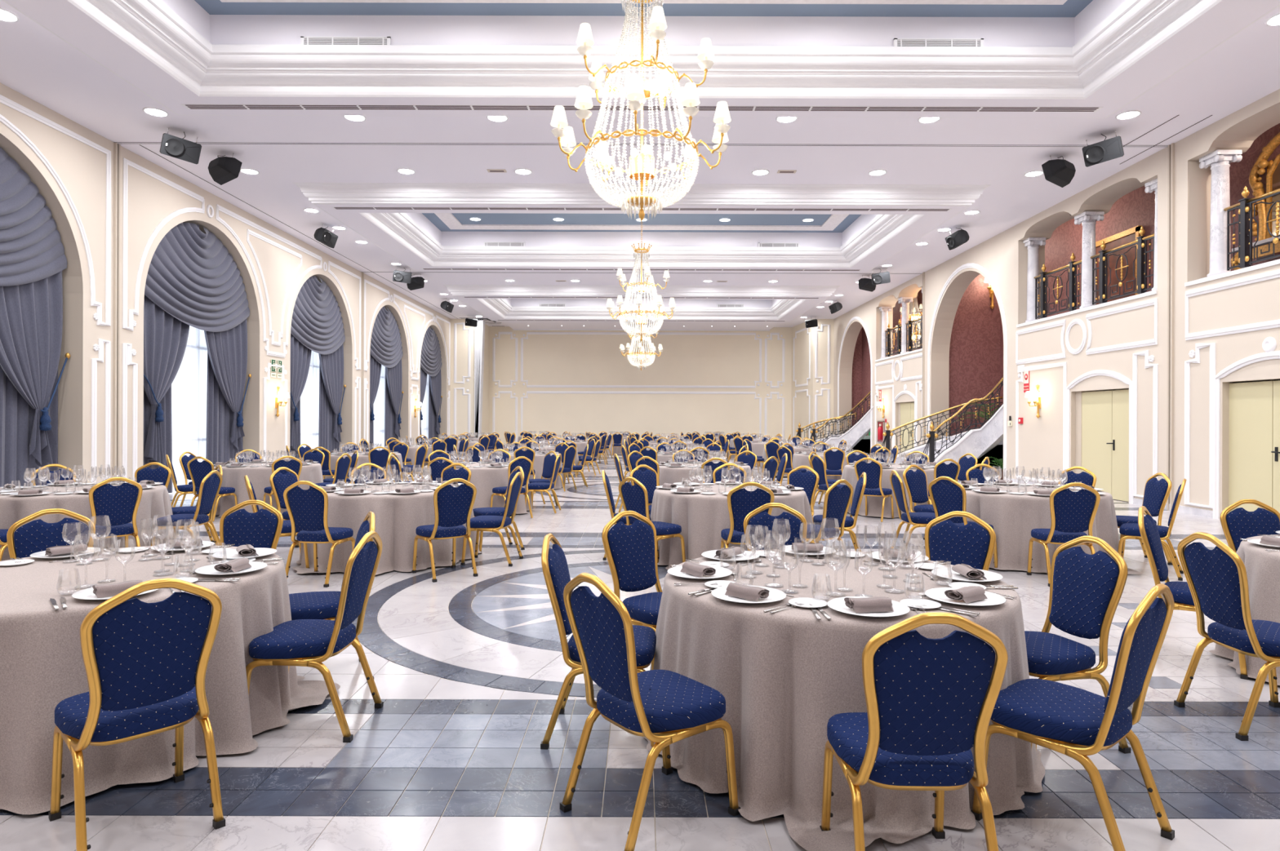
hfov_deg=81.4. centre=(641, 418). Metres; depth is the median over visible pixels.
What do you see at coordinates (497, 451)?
wine glass
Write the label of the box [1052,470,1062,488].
wine glass
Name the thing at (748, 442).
banquet chair
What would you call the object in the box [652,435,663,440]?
banquet chair
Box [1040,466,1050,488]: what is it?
wine glass
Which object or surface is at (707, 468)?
champagne flute
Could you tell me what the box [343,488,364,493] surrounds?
napkin
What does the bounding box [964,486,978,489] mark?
dinner plate
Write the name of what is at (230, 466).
dinner plate
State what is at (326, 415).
drape
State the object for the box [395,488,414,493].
napkin
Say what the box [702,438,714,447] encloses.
banquet chair
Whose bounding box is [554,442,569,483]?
banquet chair
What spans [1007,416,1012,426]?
phone
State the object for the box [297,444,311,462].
banquet chair
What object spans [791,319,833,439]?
wall
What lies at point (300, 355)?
drape
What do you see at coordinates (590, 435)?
banquet chair
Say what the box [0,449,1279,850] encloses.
floor
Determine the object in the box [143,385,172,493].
drape
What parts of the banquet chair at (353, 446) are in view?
backrest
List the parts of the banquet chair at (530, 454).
backrest, frame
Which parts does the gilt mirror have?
glass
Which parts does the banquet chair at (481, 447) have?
backrest, frame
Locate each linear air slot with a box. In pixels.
[181,104,1103,111]
[331,207,951,211]
[421,268,862,271]
[463,297,819,298]
[497,320,786,321]
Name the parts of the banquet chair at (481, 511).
leg, seat, leg, backrest, frame, leg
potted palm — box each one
[956,403,999,421]
[987,456,1003,479]
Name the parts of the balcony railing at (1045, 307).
post, handrail, post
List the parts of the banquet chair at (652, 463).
backrest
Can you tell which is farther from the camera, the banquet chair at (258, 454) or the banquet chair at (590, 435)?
the banquet chair at (590, 435)
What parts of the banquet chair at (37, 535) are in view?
backrest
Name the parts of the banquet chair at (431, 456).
backrest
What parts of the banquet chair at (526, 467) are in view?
leg, seat, frame, backrest, leg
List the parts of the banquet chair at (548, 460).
seat, leg, backrest, frame, leg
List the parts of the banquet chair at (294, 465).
leg, seat, leg, frame, backrest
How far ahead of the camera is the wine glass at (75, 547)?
3.32 m
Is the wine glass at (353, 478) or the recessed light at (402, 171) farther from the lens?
the recessed light at (402, 171)
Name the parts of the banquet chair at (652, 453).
backrest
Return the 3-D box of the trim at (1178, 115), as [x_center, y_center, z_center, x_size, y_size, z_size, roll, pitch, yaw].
[0.005,-1.545,22.675,17.600,6.090,23.050,0,0,0]
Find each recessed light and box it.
[0,8,19,22]
[142,107,168,116]
[240,168,259,174]
[303,208,319,213]
[331,226,346,230]
[342,115,366,121]
[355,240,368,244]
[390,262,401,265]
[396,168,415,174]
[469,217,480,221]
[486,116,508,122]
[514,168,532,174]
[552,217,564,221]
[635,217,647,221]
[719,218,730,222]
[751,168,769,175]
[775,117,797,123]
[802,218,813,222]
[868,169,886,176]
[880,264,892,266]
[915,242,928,245]
[917,117,941,123]
[937,227,951,231]
[964,210,980,214]
[1024,170,1044,177]
[1115,110,1141,119]
[1265,13,1279,26]
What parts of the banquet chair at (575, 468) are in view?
seat, frame, leg, backrest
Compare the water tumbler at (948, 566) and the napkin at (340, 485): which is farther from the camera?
the napkin at (340, 485)
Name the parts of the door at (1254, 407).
handle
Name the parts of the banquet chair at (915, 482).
leg, backrest, frame, seat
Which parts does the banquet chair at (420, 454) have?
seat, frame, backrest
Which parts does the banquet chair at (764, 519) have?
backrest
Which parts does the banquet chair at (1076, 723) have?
leg, rail, seat frame, seat, leg, frame, backrest, leg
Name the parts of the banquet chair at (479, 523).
leg, leg, rail, seat, seat frame, leg, frame, backrest, leg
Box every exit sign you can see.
[271,359,275,377]
[276,360,282,378]
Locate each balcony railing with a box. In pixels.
[884,320,901,356]
[905,312,922,351]
[1033,253,1081,319]
[1090,226,1154,305]
[1223,186,1279,271]
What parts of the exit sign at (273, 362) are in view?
legend plate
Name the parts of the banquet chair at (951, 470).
frame, backrest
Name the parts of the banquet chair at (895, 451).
frame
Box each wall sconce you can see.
[275,386,289,417]
[413,398,422,417]
[875,398,884,418]
[984,278,995,309]
[1025,385,1040,418]
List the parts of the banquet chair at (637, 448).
backrest, frame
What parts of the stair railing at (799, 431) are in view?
newel post, handrail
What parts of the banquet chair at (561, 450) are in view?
backrest, frame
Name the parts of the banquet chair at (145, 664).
leg, rail, leg, seat, seat frame, frame, backrest, leg, leg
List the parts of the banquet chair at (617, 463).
leg, frame, backrest, leg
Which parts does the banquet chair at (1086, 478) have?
backrest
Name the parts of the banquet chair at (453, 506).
leg, leg, seat, seat frame, frame, leg, backrest, leg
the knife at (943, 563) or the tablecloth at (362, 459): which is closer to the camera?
the knife at (943, 563)
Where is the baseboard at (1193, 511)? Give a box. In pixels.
[1005,477,1213,518]
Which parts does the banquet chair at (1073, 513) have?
leg, leg, seat, seat frame, frame, backrest, leg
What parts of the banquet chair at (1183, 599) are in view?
backrest, frame, leg, seat, rail, leg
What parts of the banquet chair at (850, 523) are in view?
seat, leg, leg, frame, backrest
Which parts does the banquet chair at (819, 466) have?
leg, backrest, frame, seat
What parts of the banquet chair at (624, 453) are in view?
backrest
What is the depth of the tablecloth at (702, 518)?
7.37 m
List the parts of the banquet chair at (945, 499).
backrest, frame, seat, leg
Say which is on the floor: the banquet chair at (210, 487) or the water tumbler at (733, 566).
the banquet chair at (210, 487)
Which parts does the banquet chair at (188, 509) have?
seat, leg, leg, frame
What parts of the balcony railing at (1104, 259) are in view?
post, handrail, post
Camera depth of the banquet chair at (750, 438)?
26.48 m
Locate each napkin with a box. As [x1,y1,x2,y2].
[3,484,15,488]
[17,489,42,494]
[44,542,88,555]
[53,479,75,484]
[83,488,91,493]
[92,580,142,598]
[133,483,146,488]
[139,480,155,484]
[167,539,203,546]
[213,557,251,573]
[214,462,227,465]
[231,463,243,466]
[235,544,258,556]
[251,458,263,462]
[305,459,314,462]
[320,485,336,491]
[335,480,345,486]
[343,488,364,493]
[371,478,387,483]
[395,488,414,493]
[416,478,432,482]
[442,480,457,484]
[489,463,502,466]
[662,483,676,488]
[670,463,681,466]
[676,487,693,492]
[680,561,715,577]
[687,459,697,462]
[713,546,744,558]
[720,479,735,483]
[724,582,768,601]
[734,462,744,464]
[760,480,775,484]
[770,488,783,493]
[784,484,795,489]
[791,542,823,551]
[844,596,893,613]
[880,548,915,559]
[881,464,889,467]
[926,462,936,465]
[944,586,987,604]
[951,564,986,579]
[960,480,976,484]
[960,483,968,488]
[980,486,999,492]
[995,480,1012,483]
[1033,489,1053,495]
[1041,481,1058,485]
[1259,535,1279,546]
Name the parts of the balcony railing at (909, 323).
post, post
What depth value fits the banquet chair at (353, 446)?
16.91 m
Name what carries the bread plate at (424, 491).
on the tablecloth at (397, 517)
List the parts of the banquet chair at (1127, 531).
leg, leg, seat, leg, frame, leg, backrest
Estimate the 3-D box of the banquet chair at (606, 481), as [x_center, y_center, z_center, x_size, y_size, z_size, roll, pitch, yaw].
[-0.147,1.029,8.085,0.559,0.942,0.443,0,0,0]
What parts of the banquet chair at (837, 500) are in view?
seat, backrest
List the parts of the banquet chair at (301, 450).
backrest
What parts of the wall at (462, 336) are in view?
moulding, moulding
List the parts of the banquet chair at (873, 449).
frame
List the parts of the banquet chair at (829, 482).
frame, leg, seat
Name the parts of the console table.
leg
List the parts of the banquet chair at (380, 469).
backrest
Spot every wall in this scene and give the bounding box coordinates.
[0,83,450,484]
[450,319,488,436]
[488,326,791,444]
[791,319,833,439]
[833,88,1279,519]
[840,123,1279,435]
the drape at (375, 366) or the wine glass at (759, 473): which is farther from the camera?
the drape at (375, 366)
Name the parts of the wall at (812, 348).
moulding, moulding, moulding, moulding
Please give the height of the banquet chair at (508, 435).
0.934 m
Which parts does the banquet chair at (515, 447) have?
backrest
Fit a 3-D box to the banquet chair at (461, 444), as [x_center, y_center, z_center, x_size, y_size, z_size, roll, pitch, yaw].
[-5.219,1.010,20.850,0.556,0.934,0.437,0,0,-35]
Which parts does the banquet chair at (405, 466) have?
seat, frame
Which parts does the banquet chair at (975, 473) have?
backrest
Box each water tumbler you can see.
[10,480,21,490]
[22,482,33,489]
[32,480,41,488]
[56,568,80,595]
[65,482,75,493]
[102,534,117,555]
[173,554,193,577]
[185,534,201,554]
[208,542,226,564]
[336,479,345,488]
[345,481,353,488]
[357,477,365,485]
[381,482,390,492]
[422,480,429,489]
[435,477,442,487]
[680,478,688,487]
[684,480,691,488]
[718,483,725,493]
[719,547,736,569]
[734,562,753,585]
[767,543,780,559]
[770,480,777,489]
[811,573,831,600]
[831,538,846,558]
[897,546,913,568]
[904,573,924,599]
[933,560,952,585]
[969,478,977,487]
[983,480,991,487]
[1017,483,1026,493]
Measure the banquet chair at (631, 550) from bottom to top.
0.942 m
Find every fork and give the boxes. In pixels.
[674,582,717,584]
[674,583,718,585]
[769,603,804,613]
[907,605,919,613]
[989,591,1017,598]
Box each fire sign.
[879,390,881,402]
[1023,371,1029,392]
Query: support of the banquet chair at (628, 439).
on the floor
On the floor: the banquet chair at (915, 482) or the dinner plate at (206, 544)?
the banquet chair at (915, 482)
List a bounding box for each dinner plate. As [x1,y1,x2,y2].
[0,486,30,489]
[0,489,15,493]
[9,492,51,496]
[29,547,100,559]
[46,482,82,486]
[71,587,157,600]
[75,490,88,493]
[131,482,162,485]
[142,485,155,489]
[151,541,214,551]
[194,561,267,575]
[212,547,276,559]
[226,465,248,467]
[325,484,355,487]
[325,488,343,493]
[337,490,371,495]
[365,480,394,484]
[387,490,420,494]
[410,480,437,484]
[436,483,462,486]
[486,465,505,467]
[655,485,684,489]
[666,465,684,467]
[666,564,732,579]
[671,489,701,493]
[673,482,700,486]
[701,550,759,561]
[711,585,786,604]
[715,481,742,484]
[763,483,781,486]
[764,490,791,494]
[774,486,804,490]
[785,545,835,555]
[826,596,910,617]
[867,551,928,563]
[924,587,1006,606]
[931,567,1003,582]
[958,482,983,486]
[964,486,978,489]
[973,489,1007,493]
[989,481,1017,485]
[1026,492,1049,496]
[1034,484,1064,487]
[1070,487,1103,491]
[1247,539,1279,548]
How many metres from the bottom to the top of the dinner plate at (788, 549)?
0.021 m
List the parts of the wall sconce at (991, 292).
arm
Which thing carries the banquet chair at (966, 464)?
on the floor
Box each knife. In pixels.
[49,598,58,609]
[60,596,66,608]
[197,579,237,582]
[198,577,240,580]
[253,557,281,561]
[257,558,284,561]
[688,585,722,595]
[693,590,712,595]
[763,602,797,612]
[808,604,821,620]
[817,607,831,619]
[919,604,977,617]
[924,604,979,614]
[928,561,951,567]
[985,585,1013,587]
[986,586,1017,589]
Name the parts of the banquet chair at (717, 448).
backrest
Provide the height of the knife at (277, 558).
0.006 m
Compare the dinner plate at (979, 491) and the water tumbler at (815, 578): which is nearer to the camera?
the water tumbler at (815, 578)
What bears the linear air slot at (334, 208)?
attached to the ceiling
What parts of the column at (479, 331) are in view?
panel, panel, panel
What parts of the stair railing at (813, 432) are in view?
newel post, handrail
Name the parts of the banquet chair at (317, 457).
backrest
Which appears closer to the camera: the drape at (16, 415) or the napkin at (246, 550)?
the napkin at (246, 550)
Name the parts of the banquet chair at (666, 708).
leg, backrest, frame, leg, seat, seat frame, leg, rail, leg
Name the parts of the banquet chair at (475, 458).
backrest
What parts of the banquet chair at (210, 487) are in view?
leg, seat, seat frame, leg, frame, backrest, leg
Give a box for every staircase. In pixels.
[815,406,873,454]
[888,404,1003,469]
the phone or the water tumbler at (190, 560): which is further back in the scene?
the phone
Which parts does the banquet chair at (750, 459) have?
backrest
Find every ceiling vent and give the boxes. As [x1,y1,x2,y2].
[300,36,391,44]
[483,241,524,246]
[487,169,506,173]
[538,303,565,306]
[717,304,744,306]
[758,242,799,247]
[777,170,796,173]
[893,38,983,46]
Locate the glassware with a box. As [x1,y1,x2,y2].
[229,431,929,467]
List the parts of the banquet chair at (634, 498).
backrest, frame, leg, seat, rail, leg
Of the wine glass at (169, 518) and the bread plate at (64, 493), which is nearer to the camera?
the wine glass at (169, 518)
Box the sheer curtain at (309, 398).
[300,351,319,449]
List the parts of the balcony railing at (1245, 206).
post, handrail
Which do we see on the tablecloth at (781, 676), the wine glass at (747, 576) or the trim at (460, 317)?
the wine glass at (747, 576)
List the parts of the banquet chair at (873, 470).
leg, backrest, frame, seat, leg, leg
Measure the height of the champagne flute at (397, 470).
0.216 m
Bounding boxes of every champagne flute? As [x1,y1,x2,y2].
[38,469,44,491]
[42,468,48,489]
[53,470,60,492]
[66,466,72,487]
[75,521,92,564]
[80,469,85,490]
[91,466,97,486]
[97,533,115,582]
[137,518,153,560]
[154,526,170,573]
[164,521,179,565]
[360,469,364,489]
[364,467,371,488]
[372,470,378,491]
[392,470,398,490]
[402,466,408,486]
[412,468,417,488]
[706,467,711,488]
[706,470,712,491]
[726,467,731,487]
[766,530,780,577]
[773,524,787,568]
[791,537,807,587]
[811,522,824,565]
[836,540,852,591]
[854,524,868,569]
[876,537,892,588]
[882,531,897,577]
[1005,470,1012,491]
[1012,467,1017,487]
[1030,471,1036,492]
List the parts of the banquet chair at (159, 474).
backrest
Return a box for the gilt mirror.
[1248,132,1279,241]
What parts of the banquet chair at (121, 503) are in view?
seat, backrest, seat frame, leg, leg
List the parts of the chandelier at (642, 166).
lamp shade, drip dish, drip dish, lamp shade, arm, arm, lamp shade, drip dish, lamp shade, drip dish, arm, lamp shade, drip dish, arm, lamp shade, drip dish, arm, arm, bulb, bulb, bulb, bulb, lamp shade, drip dish, arm, stem, crown, lamp shade, bulb, arm, lamp shade, drip dish, arm, bulb, lamp shade, drip dish, bulb, bulb, arm, lamp shade, drip dish, lamp shade, arm, lamp shade, drip dish, arm, arm, lamp shade, drip dish, lamp shade, drip dish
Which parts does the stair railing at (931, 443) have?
newel post, handrail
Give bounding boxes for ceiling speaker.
[160,127,201,164]
[208,152,241,185]
[314,223,337,248]
[392,266,411,284]
[406,274,424,290]
[440,298,453,312]
[465,315,477,327]
[804,316,817,328]
[828,300,842,314]
[857,275,875,292]
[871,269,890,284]
[945,226,969,250]
[1041,155,1075,187]
[1081,130,1124,167]
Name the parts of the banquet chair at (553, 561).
backrest, frame, leg, leg, seat, seat frame, leg, leg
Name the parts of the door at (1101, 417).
handle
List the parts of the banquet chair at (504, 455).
backrest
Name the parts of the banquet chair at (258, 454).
backrest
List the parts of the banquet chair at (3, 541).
leg, frame, seat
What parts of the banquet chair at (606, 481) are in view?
frame, backrest, seat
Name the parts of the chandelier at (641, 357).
stem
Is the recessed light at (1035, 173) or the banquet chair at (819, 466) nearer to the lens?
the banquet chair at (819, 466)
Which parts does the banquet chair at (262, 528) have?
backrest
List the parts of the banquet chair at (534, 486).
leg, seat, leg, frame, backrest, leg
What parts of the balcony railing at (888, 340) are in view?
post, post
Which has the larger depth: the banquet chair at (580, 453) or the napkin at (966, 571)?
the banquet chair at (580, 453)
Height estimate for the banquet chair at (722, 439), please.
0.934 m
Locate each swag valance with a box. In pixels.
[0,147,66,286]
[144,222,249,332]
[290,275,345,355]
[369,306,403,368]
[420,326,442,377]
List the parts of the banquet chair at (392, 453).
frame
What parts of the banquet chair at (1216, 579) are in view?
leg, backrest, frame, seat, seat frame, leg, leg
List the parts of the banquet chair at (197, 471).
leg, backrest, frame, seat, leg, leg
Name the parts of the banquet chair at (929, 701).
leg, rail, leg, seat frame, seat, frame, backrest, leg, leg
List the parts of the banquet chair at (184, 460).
leg, frame, backrest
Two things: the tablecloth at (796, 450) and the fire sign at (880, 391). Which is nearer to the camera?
the tablecloth at (796, 450)
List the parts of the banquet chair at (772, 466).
backrest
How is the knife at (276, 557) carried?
on the tablecloth at (42, 664)
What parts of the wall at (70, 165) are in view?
moulding, moulding, moulding, moulding, moulding, moulding, moulding, moulding, moulding, moulding, moulding, moulding, moulding, moulding, moulding, moulding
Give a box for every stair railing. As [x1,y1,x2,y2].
[795,413,856,439]
[809,391,871,444]
[881,396,1002,453]
[922,377,1003,462]
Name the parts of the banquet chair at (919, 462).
backrest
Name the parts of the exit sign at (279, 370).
legend plate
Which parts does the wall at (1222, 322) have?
arch moulding, moulding, moulding, moulding, moulding, moulding, arch moulding, junction plate, moulding, moulding, moulding, moulding, moulding, moulding, moulding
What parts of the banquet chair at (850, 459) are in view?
backrest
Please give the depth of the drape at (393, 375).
27.44 m
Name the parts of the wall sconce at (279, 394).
lamp shade, lamp shade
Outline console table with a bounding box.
[1231,236,1279,270]
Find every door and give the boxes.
[897,402,914,454]
[1075,389,1128,502]
[1228,380,1279,513]
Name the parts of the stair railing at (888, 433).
newel post, handrail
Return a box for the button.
[1017,417,1022,423]
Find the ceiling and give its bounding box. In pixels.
[0,0,1279,331]
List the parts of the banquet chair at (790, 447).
backrest, frame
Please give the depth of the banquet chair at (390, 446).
18.75 m
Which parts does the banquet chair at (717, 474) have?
backrest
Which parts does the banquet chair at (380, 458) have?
backrest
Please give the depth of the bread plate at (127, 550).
4.20 m
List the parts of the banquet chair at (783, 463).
backrest, frame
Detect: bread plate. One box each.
[0,492,17,495]
[0,559,34,566]
[53,492,72,494]
[118,546,148,553]
[175,577,198,582]
[201,547,233,554]
[221,557,255,563]
[372,492,387,494]
[420,489,433,492]
[699,561,729,567]
[700,492,716,494]
[704,580,735,588]
[755,551,778,557]
[788,597,827,608]
[835,551,864,558]
[900,598,941,609]
[914,563,946,570]
[948,582,986,589]
[1008,492,1025,494]
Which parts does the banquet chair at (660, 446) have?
backrest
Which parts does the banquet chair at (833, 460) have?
seat, backrest, frame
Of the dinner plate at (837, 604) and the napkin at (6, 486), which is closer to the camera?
the dinner plate at (837, 604)
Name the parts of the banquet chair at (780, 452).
backrest, frame, seat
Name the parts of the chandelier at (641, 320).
lamp shade, lamp shade, lamp shade, lamp shade, lamp shade, crown, stem, lamp shade, lamp shade, lamp shade, lamp shade, lamp shade, lamp shade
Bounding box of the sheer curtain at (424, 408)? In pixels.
[421,373,428,438]
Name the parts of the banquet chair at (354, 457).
seat, backrest, frame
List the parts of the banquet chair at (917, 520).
leg, backrest, frame, leg, seat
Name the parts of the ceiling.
coffer cornice, cornice, coffer moulding, coffer moulding, coffer lid, coffer cornice, coffer cornice, coffer lid, coffer moulding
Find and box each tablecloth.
[0,483,173,560]
[0,545,340,814]
[213,462,323,516]
[292,482,482,575]
[322,452,404,480]
[384,444,446,475]
[422,462,533,514]
[426,440,479,462]
[469,438,501,450]
[484,452,566,488]
[517,435,539,442]
[538,441,591,465]
[541,445,580,475]
[599,436,627,454]
[643,549,1044,850]
[646,445,706,451]
[648,441,692,445]
[649,462,751,505]
[650,483,813,569]
[657,452,722,463]
[715,436,728,454]
[727,439,760,459]
[751,441,795,466]
[760,446,812,476]
[782,453,871,490]
[840,463,933,518]
[964,484,1141,573]
[1208,534,1279,685]
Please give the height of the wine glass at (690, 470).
0.200 m
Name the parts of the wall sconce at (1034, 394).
lamp shade, lamp shade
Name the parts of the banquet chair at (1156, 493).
seat, leg, backrest, frame, leg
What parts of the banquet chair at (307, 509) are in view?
leg, backrest, frame, leg, seat, seat frame, leg, rail, leg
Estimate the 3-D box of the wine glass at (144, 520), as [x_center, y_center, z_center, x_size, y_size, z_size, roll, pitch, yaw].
[-2.678,0.647,4.052,0.077,0.200,0.077,0,0,0]
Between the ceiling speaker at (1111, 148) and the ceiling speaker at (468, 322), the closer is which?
the ceiling speaker at (1111, 148)
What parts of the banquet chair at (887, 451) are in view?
backrest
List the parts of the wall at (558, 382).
moulding, moulding, moulding, moulding, moulding, moulding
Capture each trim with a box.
[112,142,1174,511]
[113,115,1212,316]
[459,317,501,323]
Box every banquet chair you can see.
[0,528,8,561]
[6,508,95,559]
[31,464,75,485]
[48,577,225,850]
[87,476,142,547]
[134,462,171,488]
[151,470,222,546]
[165,454,199,507]
[171,465,222,546]
[179,451,197,506]
[186,456,237,521]
[219,500,283,549]
[235,449,261,462]
[244,475,310,568]
[245,530,383,742]
[262,456,302,513]
[269,466,299,547]
[283,480,355,587]
[285,445,291,458]
[288,511,375,678]
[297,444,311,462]
[302,448,324,466]
[309,453,351,488]
[310,446,334,479]
[323,450,358,484]
[340,442,359,452]
[350,462,386,484]
[360,438,365,452]
[362,440,369,452]
[368,446,390,480]
[386,437,399,446]
[387,440,412,475]
[387,452,410,482]
[388,455,403,482]
[392,442,408,481]
[401,444,426,481]
[403,443,427,481]
[411,478,478,582]
[415,436,425,444]
[418,435,427,443]
[424,440,446,462]
[426,457,456,483]
[427,437,441,444]
[427,449,450,462]
[440,462,471,485]
[443,436,457,455]
[449,438,466,456]
[450,439,469,462]
[453,444,459,460]
[459,434,468,440]
[460,471,523,566]
[465,446,481,462]
[471,443,485,458]
[472,466,524,554]
[479,435,489,453]
[484,435,497,452]
[487,434,496,450]
[488,449,511,462]
[490,456,533,518]
[494,440,504,450]
[503,433,515,449]
[504,431,509,450]
[505,431,517,445]
[506,442,524,452]
[513,446,535,493]
[519,438,533,444]
[522,432,533,439]
[524,440,540,452]
[524,453,561,513]
[528,451,557,506]
[534,435,544,443]
[539,433,546,440]
[540,533,656,750]
[545,445,577,491]
[546,434,552,440]
[547,436,561,444]
[552,438,566,444]
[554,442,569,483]
[560,573,740,850]
[561,440,577,477]
[563,435,575,440]
[563,444,588,487]
[575,434,586,440]
[577,436,597,466]
[577,439,595,471]
[577,440,600,475]
[588,433,597,438]
[590,435,608,465]
[591,435,600,462]
[599,431,607,436]
[599,433,612,458]
[599,434,607,459]
[601,470,650,560]
[601,511,662,631]
[612,432,622,455]
[613,453,650,512]
[618,476,685,565]
[620,444,631,482]
[624,439,629,474]
[626,435,631,447]
[627,432,639,446]
[627,450,644,473]
[628,443,640,482]
[629,436,637,446]
[630,464,657,515]
[631,440,643,450]
[635,456,659,486]
[637,438,648,449]
[639,446,657,462]
[640,433,649,440]
[642,435,653,441]
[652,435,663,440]
[656,437,667,445]
[656,442,673,452]
[666,438,681,444]
[671,440,687,450]
[672,449,694,462]
[679,435,689,441]
[685,432,692,440]
[689,447,709,462]
[692,433,699,441]
[693,437,703,445]
[701,457,729,483]
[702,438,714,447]
[704,432,715,442]
[706,443,721,453]
[712,440,721,446]
[712,463,746,483]
[718,434,735,459]
[720,482,774,549]
[723,440,729,460]
[724,433,733,442]
[725,436,738,461]
[733,436,742,463]
[736,450,757,482]
[738,445,746,455]
[742,435,753,441]
[742,440,764,466]
[743,439,762,472]
[743,502,807,551]
[754,453,787,486]
[760,435,770,441]
[760,456,778,481]
[764,444,788,478]
[765,440,779,463]
[769,438,782,446]
[776,446,806,483]
[781,443,794,480]
[786,466,819,542]
[791,435,801,446]
[800,439,815,446]
[805,479,853,546]
[808,451,839,506]
[810,454,852,511]
[812,441,826,450]
[813,472,866,551]
[814,443,831,453]
[819,612,1008,850]
[823,447,844,493]
[840,440,846,451]
[846,450,868,465]
[853,457,893,522]
[870,444,884,459]
[874,447,890,463]
[888,445,897,463]
[889,470,943,548]
[902,464,934,540]
[904,451,928,464]
[913,458,959,512]
[924,511,995,571]
[928,476,999,570]
[956,453,977,482]
[965,463,999,484]
[970,583,1174,850]
[979,457,989,471]
[1024,535,1130,754]
[1026,482,1100,586]
[1057,466,1096,488]
[1115,472,1173,565]
[1117,479,1186,581]
[1137,506,1248,679]
[1173,532,1279,741]
[1219,499,1279,552]
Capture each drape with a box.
[0,271,70,466]
[0,366,57,487]
[143,294,189,467]
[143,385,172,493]
[204,319,251,450]
[205,351,243,464]
[289,333,311,453]
[289,398,300,460]
[318,343,346,443]
[318,361,339,452]
[369,354,381,445]
[369,405,373,450]
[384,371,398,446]
[385,359,403,438]
[420,367,426,436]
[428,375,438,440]
[429,369,442,435]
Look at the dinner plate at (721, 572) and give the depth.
3.58 m
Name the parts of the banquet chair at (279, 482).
frame, backrest, seat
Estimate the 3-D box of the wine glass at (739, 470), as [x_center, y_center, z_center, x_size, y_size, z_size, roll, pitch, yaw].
[1.065,0.643,8.362,0.096,0.230,0.096,0,0,0]
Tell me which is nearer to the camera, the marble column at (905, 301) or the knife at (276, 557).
the knife at (276, 557)
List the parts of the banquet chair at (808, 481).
backrest, frame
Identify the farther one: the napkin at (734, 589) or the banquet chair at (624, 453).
the banquet chair at (624, 453)
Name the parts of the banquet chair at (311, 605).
seat, frame, backrest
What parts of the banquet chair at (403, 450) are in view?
backrest, frame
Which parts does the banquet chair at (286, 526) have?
frame, backrest, rail, seat, leg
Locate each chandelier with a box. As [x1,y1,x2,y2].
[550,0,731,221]
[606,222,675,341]
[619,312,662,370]
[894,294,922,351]
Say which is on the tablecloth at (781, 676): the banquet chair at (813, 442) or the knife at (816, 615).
the knife at (816, 615)
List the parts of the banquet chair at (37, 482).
backrest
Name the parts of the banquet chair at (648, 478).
frame, backrest, seat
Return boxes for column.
[474,319,484,438]
[879,306,891,359]
[897,297,912,354]
[1022,237,1045,323]
[1074,211,1104,310]
[1144,177,1157,293]
[1199,150,1242,279]
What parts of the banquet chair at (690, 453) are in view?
backrest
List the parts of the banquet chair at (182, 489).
backrest, leg, frame, leg, seat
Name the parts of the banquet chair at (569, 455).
leg, seat, frame, backrest, leg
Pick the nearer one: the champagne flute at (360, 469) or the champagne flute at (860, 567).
the champagne flute at (860, 567)
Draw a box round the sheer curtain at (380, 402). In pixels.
[373,364,385,449]
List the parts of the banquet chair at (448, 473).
backrest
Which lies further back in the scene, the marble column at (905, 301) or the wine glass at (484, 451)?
the marble column at (905, 301)
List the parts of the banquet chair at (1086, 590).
leg, seat, seat frame, rail, backrest, frame, leg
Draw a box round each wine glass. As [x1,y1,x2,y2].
[23,471,33,489]
[25,468,36,480]
[37,466,48,488]
[38,469,49,492]
[48,472,57,493]
[60,468,69,487]
[62,522,78,563]
[72,465,84,486]
[72,468,84,491]
[72,533,99,588]
[87,471,96,482]
[89,515,111,561]
[92,467,100,484]
[99,467,111,479]
[100,464,110,476]
[111,469,120,477]
[114,466,124,485]
[114,538,135,582]
[116,467,125,477]
[141,519,157,557]
[151,514,172,559]
[151,525,175,576]
[174,519,196,566]
[179,528,198,572]
[183,521,199,561]
[348,467,358,488]
[348,471,356,481]
[353,469,359,488]
[360,466,369,487]
[360,468,370,491]
[368,472,376,492]
[377,467,383,485]
[386,468,395,491]
[387,464,395,485]
[399,471,406,482]
[404,467,411,485]
[412,465,421,485]
[413,467,422,489]
[422,466,431,488]
[423,470,431,488]
[459,451,466,460]
[467,449,473,463]
[479,451,485,466]
[496,450,502,463]
[688,470,695,489]
[691,466,700,488]
[695,468,704,490]
[697,471,703,487]
[702,472,709,492]
[703,466,711,486]
[720,470,730,492]
[721,468,728,486]
[731,465,740,486]
[733,473,741,484]
[740,534,756,578]
[744,524,764,574]
[746,470,755,482]
[754,525,768,566]
[755,472,763,488]
[758,468,767,490]
[763,471,769,487]
[763,533,784,587]
[772,519,790,564]
[781,545,798,593]
[799,523,813,562]
[822,518,839,564]
[824,539,847,596]
[854,548,873,597]
[863,525,878,565]
[876,522,897,570]
[883,537,906,593]
[902,531,923,583]
[905,533,919,577]
[906,543,924,591]
[982,467,992,479]
[982,469,990,487]
[983,471,991,487]
[991,466,1000,487]
[991,468,1001,488]
[1003,472,1011,492]
[1004,468,1010,486]
[1015,466,1025,487]
[1021,470,1031,493]
[1036,473,1044,484]
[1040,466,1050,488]
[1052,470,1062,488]
[1057,469,1066,486]
[1059,473,1067,484]
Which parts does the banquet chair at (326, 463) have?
backrest, seat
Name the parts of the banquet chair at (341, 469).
seat, frame, backrest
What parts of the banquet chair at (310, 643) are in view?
leg, rail, seat, seat frame, leg, frame, backrest, leg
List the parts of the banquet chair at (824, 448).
backrest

